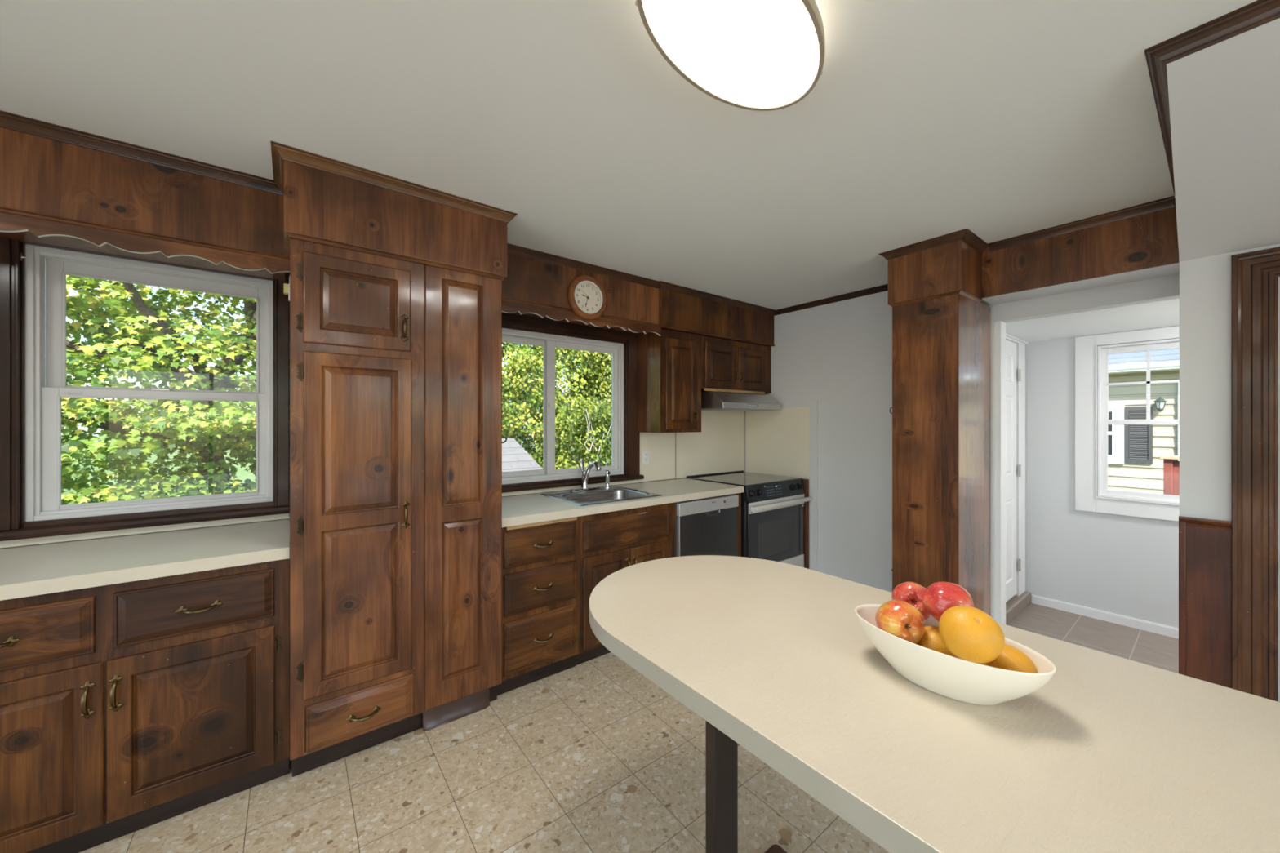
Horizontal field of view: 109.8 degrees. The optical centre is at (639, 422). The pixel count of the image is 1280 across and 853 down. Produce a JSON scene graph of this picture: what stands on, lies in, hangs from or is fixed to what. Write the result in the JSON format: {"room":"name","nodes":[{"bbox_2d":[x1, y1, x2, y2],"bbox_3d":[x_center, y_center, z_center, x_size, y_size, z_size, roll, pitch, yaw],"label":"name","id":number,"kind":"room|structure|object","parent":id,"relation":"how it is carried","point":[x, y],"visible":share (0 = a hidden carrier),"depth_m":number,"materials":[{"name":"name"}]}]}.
{"room":"kitchen","nodes":[
{"label":"kitchen","id":0,"kind":"room"},
{"bbox_2d":[26,243,690,522],"bbox_3d":[-1.345,0.190,2.720,6.200,2.460,0.150,0,0,-38],"label":"wall","id":1,"kind":"structure","parent":0,"point":[26,243],"depth_m":2.29,"materials":[{"name":"white paint"}]},
{"bbox_2d":[0,236,288,541],"bbox_3d":[-2.196,-0.189,2.024,0.973,1.283,0.191,0,0,-38],"label":"window","id":2,"kind":"structure","parent":1,"relation":"in","point":[33,289],"depth_m":1.88,"materials":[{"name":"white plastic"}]},
{"bbox_2d":[19,252,26,261],"bbox_3d":[-2.421,-0.650,1.766,0.014,0.030,0.012,0,0,-38],"label":"bracket","id":3,"kind":"object","parent":2,"relation":"attached to","point":[21,256],"visible":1,"depth_m":1.76,"materials":[{"name":"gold metal"}]},
{"bbox_2d":[0,513,288,549],"bbox_3d":[-2.162,0.471,1.984,0.968,0.034,0.016,0,0,-38],"label":"backsplash","id":4,"kind":"structure","parent":1,"relation":"attached to","point":[133,531],"depth_m":1.95,"materials":[{"name":"beige laminate"}]},
{"bbox_2d":[502,479,638,497],"bbox_3d":[-0.560,0.474,3.223,1.378,0.028,0.016,0,0,-38],"label":"backsplash","id":5,"kind":"structure","parent":1,"relation":"attached to","point":[629,482],"depth_m":3.21,"materials":[{"name":"beige laminate"}]},
{"bbox_2d":[502,312,644,492],"bbox_3d":[-0.581,-0.161,3.275,1.407,1.238,0.188,0,0,-38],"label":"window","id":6,"kind":"structure","parent":1,"relation":"in","point":[625,437],"depth_m":3.32,"materials":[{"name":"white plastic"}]},
{"bbox_2d":[637,328,701,432],"bbox_3d":[0.249,-0.318,3.623,0.437,0.788,0.341,0,0,-38],"label":"upper cabinet","id":7,"kind":"object","parent":1,"relation":"attached to","point":[669,363],"visible":0.99,"depth_m":3.50,"materials":[{"name":"brown wood"}]},
{"bbox_2d":[638,391,744,483],"bbox_3d":[0.516,0.094,4.056,1.342,0.788,0.015,0,0,-38],"label":"backsplash","id":8,"kind":"structure","parent":1,"relation":"attached to","point":[719,446],"depth_m":4.07,"materials":[{"name":"beige laminate"}]},
{"bbox_2d":[642,449,648,463],"bbox_3d":[0.049,0.280,3.691,0.069,0.115,0.007,0,0,-38],"label":"wall outlet","id":9,"kind":"object","parent":8,"relation":"attached to","point":[645,452],"visible":1,"depth_m":3.69,"materials":[{"name":"white plastic"}]},
{"bbox_2d":[701,335,771,394],"bbox_3d":[0.789,-0.486,4.040,0.924,0.451,0.341,0,0,-38],"label":"upper cabinet","id":10,"kind":"object","parent":1,"relation":"attached to","point":[727,366],"visible":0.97,"depth_m":3.89,"materials":[{"name":"brown wood"}]},
{"bbox_2d":[701,391,780,411],"bbox_3d":[0.819,-0.185,3.986,0.760,0.149,0.468,0,0,-38],"label":"range hood","id":11,"kind":"object","parent":10,"relation":"attached to","point":[710,401],"visible":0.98,"depth_m":3.75,"materials":[{"name":"silver metal"}]},
{"bbox_2d":[0,0,1257,310],"bbox_3d":[0.559,-1.100,0.274,6.220,0.120,6.350,0,0,-38],"label":"ceiling","id":12,"kind":"structure","parent":0,"point":[922,120],"depth_m":1.52,"materials":[{"name":"white paint"}]},
{"bbox_2d":[0,110,289,280],"bbox_3d":[-2.592,-0.845,1.400,2.372,0.390,0.412,0,0,-38],"label":"window valance","id":13,"kind":"structure","parent":12,"relation":"attached to","point":[60,186],"depth_m":1.72,"materials":[{"name":"brown wood"}]},
{"bbox_2d":[270,140,517,279],"bbox_3d":[-1.216,-0.878,2.247,0.950,0.324,0.754,0,0,-38],"label":"soffit","id":14,"kind":"structure","parent":12,"relation":"attached to","point":[327,201],"depth_m":1.92,"materials":[{"name":"brown wood"}]},
{"bbox_2d":[502,243,661,336],"bbox_3d":[-0.466,-0.845,3.071,1.349,0.390,0.369,0,0,-38],"label":"window valance","id":15,"kind":"structure","parent":12,"relation":"attached to","point":[536,284],"depth_m":2.89,"materials":[{"name":"brown wood"}]},
{"bbox_2d":[567,275,606,319],"bbox_3d":[-0.342,-0.823,2.959,0.290,0.290,0.034,0,0,-38],"label":"wall clock","id":16,"kind":"object","parent":15,"relation":"attached to","point":[586,296],"visible":1,"depth_m":2.95,"materials":[{"name":"brown wood"}]},
{"bbox_2d":[636,280,775,346],"bbox_3d":[0.595,-0.876,3.882,1.427,0.328,0.383,0,0,-38],"label":"soffit","id":17,"kind":"structure","parent":12,"relation":"attached to","point":[682,308],"depth_m":3.69,"materials":[{"name":"brown wood"}]},
{"bbox_2d":[635,0,825,111],"bbox_3d":[0.244,-0.998,1.127,0.627,0.083,0.368,0,0,-38],"label":"ceiling light","id":18,"kind":"object","parent":12,"relation":"attached to","point":[750,55],"visible":1,"depth_m":1.14,"materials":[{"name":"white glass"}]},
{"bbox_2d":[982,195,1178,297],"bbox_3d":[2.242,-0.889,2.360,0.046,0.302,0.748,0,0,-38],"label":"beam","id":19,"kind":"structure","parent":12,"relation":"attached to","point":[1144,236],"depth_m":2.31,"materials":[{"name":"brown wood"}]},
{"bbox_2d":[79,603,1178,852],"bbox_3d":[0.975,1.470,0.659,7.150,0.100,6.250,0,0,-38],"label":"floor","id":20,"kind":"structure","parent":0,"point":[593,756],"depth_m":1.74,"materials":[{"name":"tile"}]},
{"bbox_2d":[0,558,289,852],"bbox_3d":[-1.948,0.977,1.716,0.967,0.887,0.678,0,0,-38],"label":"base cabinet","id":21,"kind":"object","parent":20,"relation":"on","point":[126,708],"visible":1,"depth_m":1.53,"materials":[{"name":"brown wood"}]},
{"bbox_2d":[0,519,289,600],"bbox_3d":[-1.961,0.510,1.729,0.972,0.044,0.664,0,0,-38],"label":"countertop","id":22,"kind":"structure","parent":21,"relation":"on","point":[42,569],"depth_m":1.65,"materials":[{"name":"laminate"}]},
{"bbox_2d":[283,237,502,777],"bbox_3d":[-1.225,0.344,2.240,0.863,2.151,0.733,0,0,-38],"label":"pantry cabinet","id":23,"kind":"object","parent":20,"relation":"on","point":[396,364],"depth_m":1.94,"materials":[{"name":"brown wood"}]},
{"bbox_2d":[497,516,579,695],"bbox_3d":[-0.708,0.977,2.672,0.466,0.887,0.674,0,0,-38],"label":"base cabinet","id":24,"kind":"object","parent":20,"relation":"on","point":[540,561],"visible":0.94,"depth_m":2.42,"materials":[{"name":"brown wood"}]},
{"bbox_2d":[575,502,675,665],"bbox_3d":[-0.231,0.977,3.044,0.745,0.887,0.670,0,0,-38],"label":"base cabinet","id":25,"kind":"object","parent":20,"relation":"on","point":[611,542],"visible":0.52,"depth_m":2.73,"materials":[{"name":"brown wood"}]},
{"bbox_2d":[502,478,744,527],"bbox_3d":[-0.159,0.510,3.123,1.900,0.044,0.664,0,0,-38],"label":"countertop","id":26,"kind":"structure","parent":25,"relation":"on","point":[522,509],"depth_m":2.84,"materials":[{"name":"laminate"}]},
{"bbox_2d":[568,459,601,492],"bbox_3d":[-0.339,0.373,3.160,0.260,0.218,0.241,0,0,-38],"label":"faucet","id":27,"kind":"object","parent":26,"relation":"on","point":[584,473],"visible":1,"depth_m":3.19,"materials":[{"name":"silver metal"}]},
{"bbox_2d":[540,485,662,506],"bbox_3d":[-0.264,0.569,3.046,0.640,0.172,0.558,0,0,-38],"label":"sink","id":28,"kind":"object","parent":26,"relation":"in","point":[615,493],"visible":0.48,"depth_m":3.12,"materials":[{"name":"silver metal"}]},
{"bbox_2d":[604,470,610,488],"bbox_3d":[-0.241,0.417,3.337,0.050,0.130,0.055,0,0,-38],"label":"sprayer","id":29,"kind":"object","parent":28,"relation":"in","point":[607,473],"visible":1,"depth_m":3.33,"materials":[{"name":"silver metal"}]},
{"bbox_2d":[675,493,741,556],"bbox_3d":[0.337,0.977,3.479,0.674,0.886,0.627,0,0,-38],"label":"dishwasher","id":30,"kind":"object","parent":20,"relation":"on","point":[708,526],"depth_m":3.22,"materials":[{"name":"grey metal"}]},
{"bbox_2d":[686,470,812,567],"bbox_3d":[0.936,0.934,3.906,0.804,0.932,0.734,0,0,-38],"label":"range","id":31,"kind":"object","parent":20,"relation":"on","point":[772,506],"visible":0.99,"depth_m":3.66,"materials":[{"name":"black metal"}]},
{"bbox_2d":[687,471,801,486],"bbox_3d":[0.912,0.483,3.929,0.762,0.008,0.636,0,0,-38],"label":"cooktop","id":32,"kind":"object","parent":31,"relation":"in","point":[736,478],"depth_m":3.85,"materials":[{"name":"black glass"}]},
{"bbox_2d":[802,478,808,568],"bbox_3d":[1.263,0.955,4.132,0.041,0.930,0.608,0,0,-38],"label":"end panel","id":33,"kind":"object","parent":20,"relation":"on","point":[806,482],"visible":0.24,"depth_m":3.89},
{"bbox_2d":[589,555,1279,852],"bbox_3d":[0.882,0.955,0.458,0.788,0.930,2.846,0,0,-38],"label":"table","id":34,"kind":"object","parent":20,"relation":"on","point":[1112,753],"visible":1,"depth_m":0.74,"materials":[{"name":"beige laminate"}]},
{"bbox_2d":[854,604,1056,706],"bbox_3d":[0.572,0.445,0.854,0.173,0.091,0.322,0,0,-38],"label":"bowl","id":35,"kind":"object","parent":34,"relation":"on","point":[953,677],"visible":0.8,"depth_m":0.78,"materials":[{"name":"beige ceramic"}]},
{"bbox_2d":[875,600,924,644],"bbox_3d":[0.506,0.389,0.883,0.083,0.083,0.079,0,0,-4],"label":"apple","id":36,"kind":"object","parent":35,"relation":"in","point":[900,619],"visible":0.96,"depth_m":0.85,"materials":[{"name":"red food"}]},
{"bbox_2d":[891,581,930,620],"bbox_3d":[0.572,0.373,0.943,0.077,0.077,0.078,0,0,36],"label":"apple","id":37,"kind":"object","parent":35,"relation":"in","point":[911,593],"visible":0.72,"depth_m":0.92,"materials":[{"name":"red food"}]},
{"bbox_2d":[916,626,957,657],"bbox_3d":[0.572,0.435,0.870,0.079,0.077,0.079,0,0,-15],"label":"orange","id":38,"kind":"object","parent":35,"relation":"in","point":[931,639],"visible":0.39,"depth_m":0.85,"materials":[{"name":"orange food"}]},
{"bbox_2d":[922,581,974,622],"bbox_3d":[0.592,0.349,0.865,0.082,0.081,0.080,0,0,-6],"label":"apple","id":39,"kind":"object","parent":35,"relation":"in","point":[939,597],"visible":0.66,"depth_m":0.85,"materials":[{"name":"red food"}]},
{"bbox_2d":[938,605,1004,664],"bbox_3d":[0.569,0.366,0.776,0.091,0.091,0.091,0,0,-14],"label":"orange","id":40,"kind":"object","parent":35,"relation":"in","point":[969,633],"visible":0.99,"depth_m":0.75,"materials":[{"name":"orange food"}]},
{"bbox_2d":[982,644,1037,673],"bbox_3d":[0.649,0.433,0.792,0.081,0.080,0.081,0,0,-13],"label":"mango","id":41,"kind":"object","parent":35,"relation":"in","point":[1011,658],"visible":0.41,"depth_m":0.77,"materials":[{"name":"orange food"}]},
{"bbox_2d":[878,228,991,616],"bbox_3d":[1.853,0.190,2.776,0.617,2.460,0.461,0,0,-38],"label":"column","id":42,"kind":"structure","parent":20,"relation":"on","point":[941,326],"depth_m":2.62,"materials":[{"name":"brown wood"}]},
{"bbox_2d":[1005,591,1031,625],"bbox_3d":[2.624,1.379,3.319,1.012,0.082,0.199,0,0,-38],"label":"step","id":43,"kind":"structure","parent":20,"relation":"on","point":[1015,605],"depth_m":3.35,"materials":[{"name":"wood"}]},
{"bbox_2d":[760,290,892,592],"bbox_3d":[1.682,0.190,3.759,0.140,2.460,1.910,0,0,-38],"label":"wall","id":44,"kind":"structure","parent":0,"point":[837,355],"depth_m":3.63,"materials":[{"name":"white paint"}]},
{"bbox_2d":[744,400,817,571],"bbox_3d":[1.279,0.605,4.153,0.016,1.590,0.781,0,0,-38],"label":"backsplash","id":45,"kind":"structure","parent":44,"relation":"attached to","point":[784,442],"depth_m":4.07,"materials":[{"name":"beige laminate"}]},
{"bbox_2d":[774,284,888,315],"bbox_3d":[1.645,-1.019,3.668,0.030,0.042,1.316,0,0,-38],"label":"trim","id":46,"kind":"structure","parent":44,"relation":"attached to","point":[882,288],"depth_m":3.72,"materials":[{"name":"brown wood"}]},
{"bbox_2d":[1005,298,1179,342],"bbox_3d":[3.318,-0.689,2.534,1.150,0.102,2.350,0,0,-38],"label":"ceiling","id":47,"kind":"structure","parent":0,"point":[1165,313],"depth_m":2.85,"materials":[{"name":"white paint"}]},
{"bbox_2d":[1025,337,1179,628],"bbox_3d":[3.720,0.390,2.846,0.132,2.060,2.350,0,0,-38],"label":"wall","id":48,"kind":"structure","parent":0,"point":[1122,565],"depth_m":3.38,"materials":[{"name":"white paint"}]},
{"bbox_2d":[1031,594,1178,639],"bbox_3d":[3.735,1.387,2.710,0.012,0.066,2.118,0,0,-38],"label":"baseboard","id":49,"kind":"structure","parent":48,"relation":"attached to","point":[1158,628],"depth_m":3.21,"materials":[{"name":"white paint"}]},
{"bbox_2d":[1075,325,1179,521],"bbox_3d":[3.503,0.006,3.096,0.150,1.284,0.722,0,0,-38],"label":"window","id":50,"kind":"structure","parent":48,"relation":"in","point":[1091,360],"depth_m":3.25,"materials":[{"name":"white paint"}]},
{"bbox_2d":[980,243,1279,702],"bbox_3d":[3.383,0.195,1.216,0.360,2.470,4.185,0,0,-38],"label":"wall","id":51,"kind":"structure","parent":0,"point":[1205,282],"depth_m":2.04,"materials":[{"name":"white paint"}]},
{"bbox_2d":[994,320,1005,624],"bbox_3d":[2.281,0.392,2.850,0.105,2.056,0.034,0,0,-38],"label":"trim opening","id":52,"kind":"structure","parent":51,"relation":"attached to","point":[999,326],"depth_m":2.82,"materials":[{"name":"white paint"}]},
{"bbox_2d":[1178,515,1231,688],"bbox_3d":[2.523,0.925,2.012,0.026,0.990,0.146,0,0,-38],"label":"wainscoting","id":53,"kind":"structure","parent":51,"relation":"attached to","point":[1204,544],"depth_m":2.01,"materials":[{"name":"brown wood"}]},
{"bbox_2d":[1144,0,1279,198],"bbox_3d":[2.963,-1.017,0.353,1.360,0.046,3.332,0,0,-38],"label":"trim","id":54,"kind":"structure","parent":51,"relation":"attached to","point":[1255,14],"depth_m":1.20,"materials":[{"name":"brown wood"}]},
{"bbox_2d":[1231,246,1279,702],"bbox_3d":[2.993,0.348,1.610,0.295,2.144,1.065,0,0,-38],"label":"door frame","id":55,"kind":"structure","parent":51,"relation":"in","point":[1255,275],"depth_m":1.90,"materials":[{"name":"brown wood"}]},
{"bbox_2d":[1166,17,1279,262],"bbox_3d":[2.982,-0.891,0.359,1.322,0.297,3.320,0,0,-38],"label":"wall","id":56,"kind":"structure","parent":0,"point":[1224,95],"depth_m":1.46,"materials":[{"name":"white paint"}]},
{"bbox_3d":[2.597,0.390,3.358,1.018,2.060,0.165,0,0,-38],"label":"wall","id":57,"kind":"structure","parent":0,"visible":0},
{"bbox_2d":[991,321,994,619],"bbox_3d":[2.229,0.392,2.900,0.126,2.056,0.109,0,0,-38],"label":"trim opening","id":58,"kind":"structure","parent":57,"relation":"attached to","point":[992,322],"depth_m":2.82,"materials":[{"name":"white paint"}]},
{"bbox_2d":[1005,333,1028,602],"bbox_3d":[2.674,0.350,3.274,0.996,1.974,0.102,0,0,-38],"label":"door","id":59,"kind":"structure","parent":57,"relation":"in","point":[1015,346],"depth_m":3.43,"materials":[{"name":"white wood"}]},
{"label":"outside","id":60,"kind":"structure","parent":0,"visible":0},
{"bbox_2d":[63,448,256,502],"bbox_3d":[-3.244,2.570,16.454,65.000,0.300,90.000,0,0,-38],"label":"ground","id":61,"kind":"structure","parent":60,"point":[242,475],"depth_m":23.16,"materials":[{"name":"green plant"}]},
{"bbox_2d":[61,275,256,505],"bbox_3d":[-5.367,-0.595,4.633,6.095,6.037,3.642,0,0,-36],"label":"maple tree","id":62,"kind":"object","parent":61,"relation":"on","point":[211,429],"visible":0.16,"depth_m":4.27,"materials":[{"name":"green plant"}]},
{"bbox_2d":[61,280,256,503],"bbox_3d":[-7.235,-0.581,6.924,9.032,6.869,2.309,0,0,-38],"label":"hedge","id":63,"kind":"object","parent":61,"relation":"on","point":[77,336],"visible":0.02,"depth_m":6.50,"materials":[{"name":"green plant"}]},
{"bbox_2d":[502,438,542,471],"bbox_3d":[-2.787,1.325,6.030,2.810,2.190,2.110,0,0,-38],"label":"garden shed","id":64,"kind":"object","parent":61,"relation":"on","point":[514,457],"visible":0.04,"depth_m":6.32,"materials":[{"name":"grey paint"}]},
{"bbox_2d":[502,342,606,469],"bbox_3d":[-2.551,-0.469,9.655,3.798,5.796,2.828,0,0,-38],"label":"leafy tree","id":65,"kind":"object","parent":61,"relation":"on","point":[513,421],"visible":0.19,"depth_m":9.19,"materials":[{"name":"green plant"}]},
{"bbox_2d":[507,391,607,466],"bbox_3d":[-3.319,0.620,16.143,10.900,3.600,1.200,0,0,-38],"label":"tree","id":66,"kind":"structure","parent":61,"relation":"on","point":[562,393],"depth_m":15.51,"materials":[{"name":"green plant"}]},
{"bbox_2d":[517,350,610,465],"bbox_3d":[-1.498,-1.268,14.445,5.804,7.383,2.655,0,0,-42],"label":"leafy tree","id":67,"kind":"object","parent":61,"relation":"on","point":[563,355],"visible":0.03,"depth_m":13.41,"materials":[{"name":"green plant"}]},
{"bbox_2d":[528,391,611,469],"bbox_3d":[-0.459,0.806,9.779,3.814,2.938,1.722,0,0,-38],"label":"shrub","id":68,"kind":"object","parent":61,"relation":"on","point":[566,416],"visible":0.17,"depth_m":8.91,"materials":[{"name":"green plant"}]},
{"bbox_2d":[538,351,611,466],"bbox_3d":[-0.765,-0.054,10.723,2.736,4.960,3.385,0,0,34],"label":"tree","id":69,"kind":"object","parent":61,"relation":"on","point":[603,366],"visible":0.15,"depth_m":10.19,"materials":[{"name":"green plant"}]},
{"bbox_2d":[1107,347,1179,494],"bbox_3d":[10.864,-0.311,9.034,4.160,6.538,13.800,0,0,-38],"label":"neighbor house","id":70,"kind":"structure","parent":61,"relation":"on","point":[1135,464],"depth_m":8.33,"materials":[{"name":"beige wood"}]},
{"bbox_2d":[1124,406,1152,463],"bbox_3d":[9.273,0.225,8.373,0.035,1.050,0.350,0,0,-38],"label":"shutter","id":71,"kind":"object","parent":70,"relation":"hanging from","point":[1138,438],"depth_m":8.37,"materials":[{"name":"grey"}]},
{"bbox_2d":[1159,455,1179,495],"bbox_3d":[6.207,1.403,5.182,0.240,2.035,0.285,0,0,-38],"label":"porch post","id":72,"kind":"object","parent":61,"relation":"on","point":[1171,467],"visible":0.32,"depth_m":5.18,"materials":[{"name":"red wood"}]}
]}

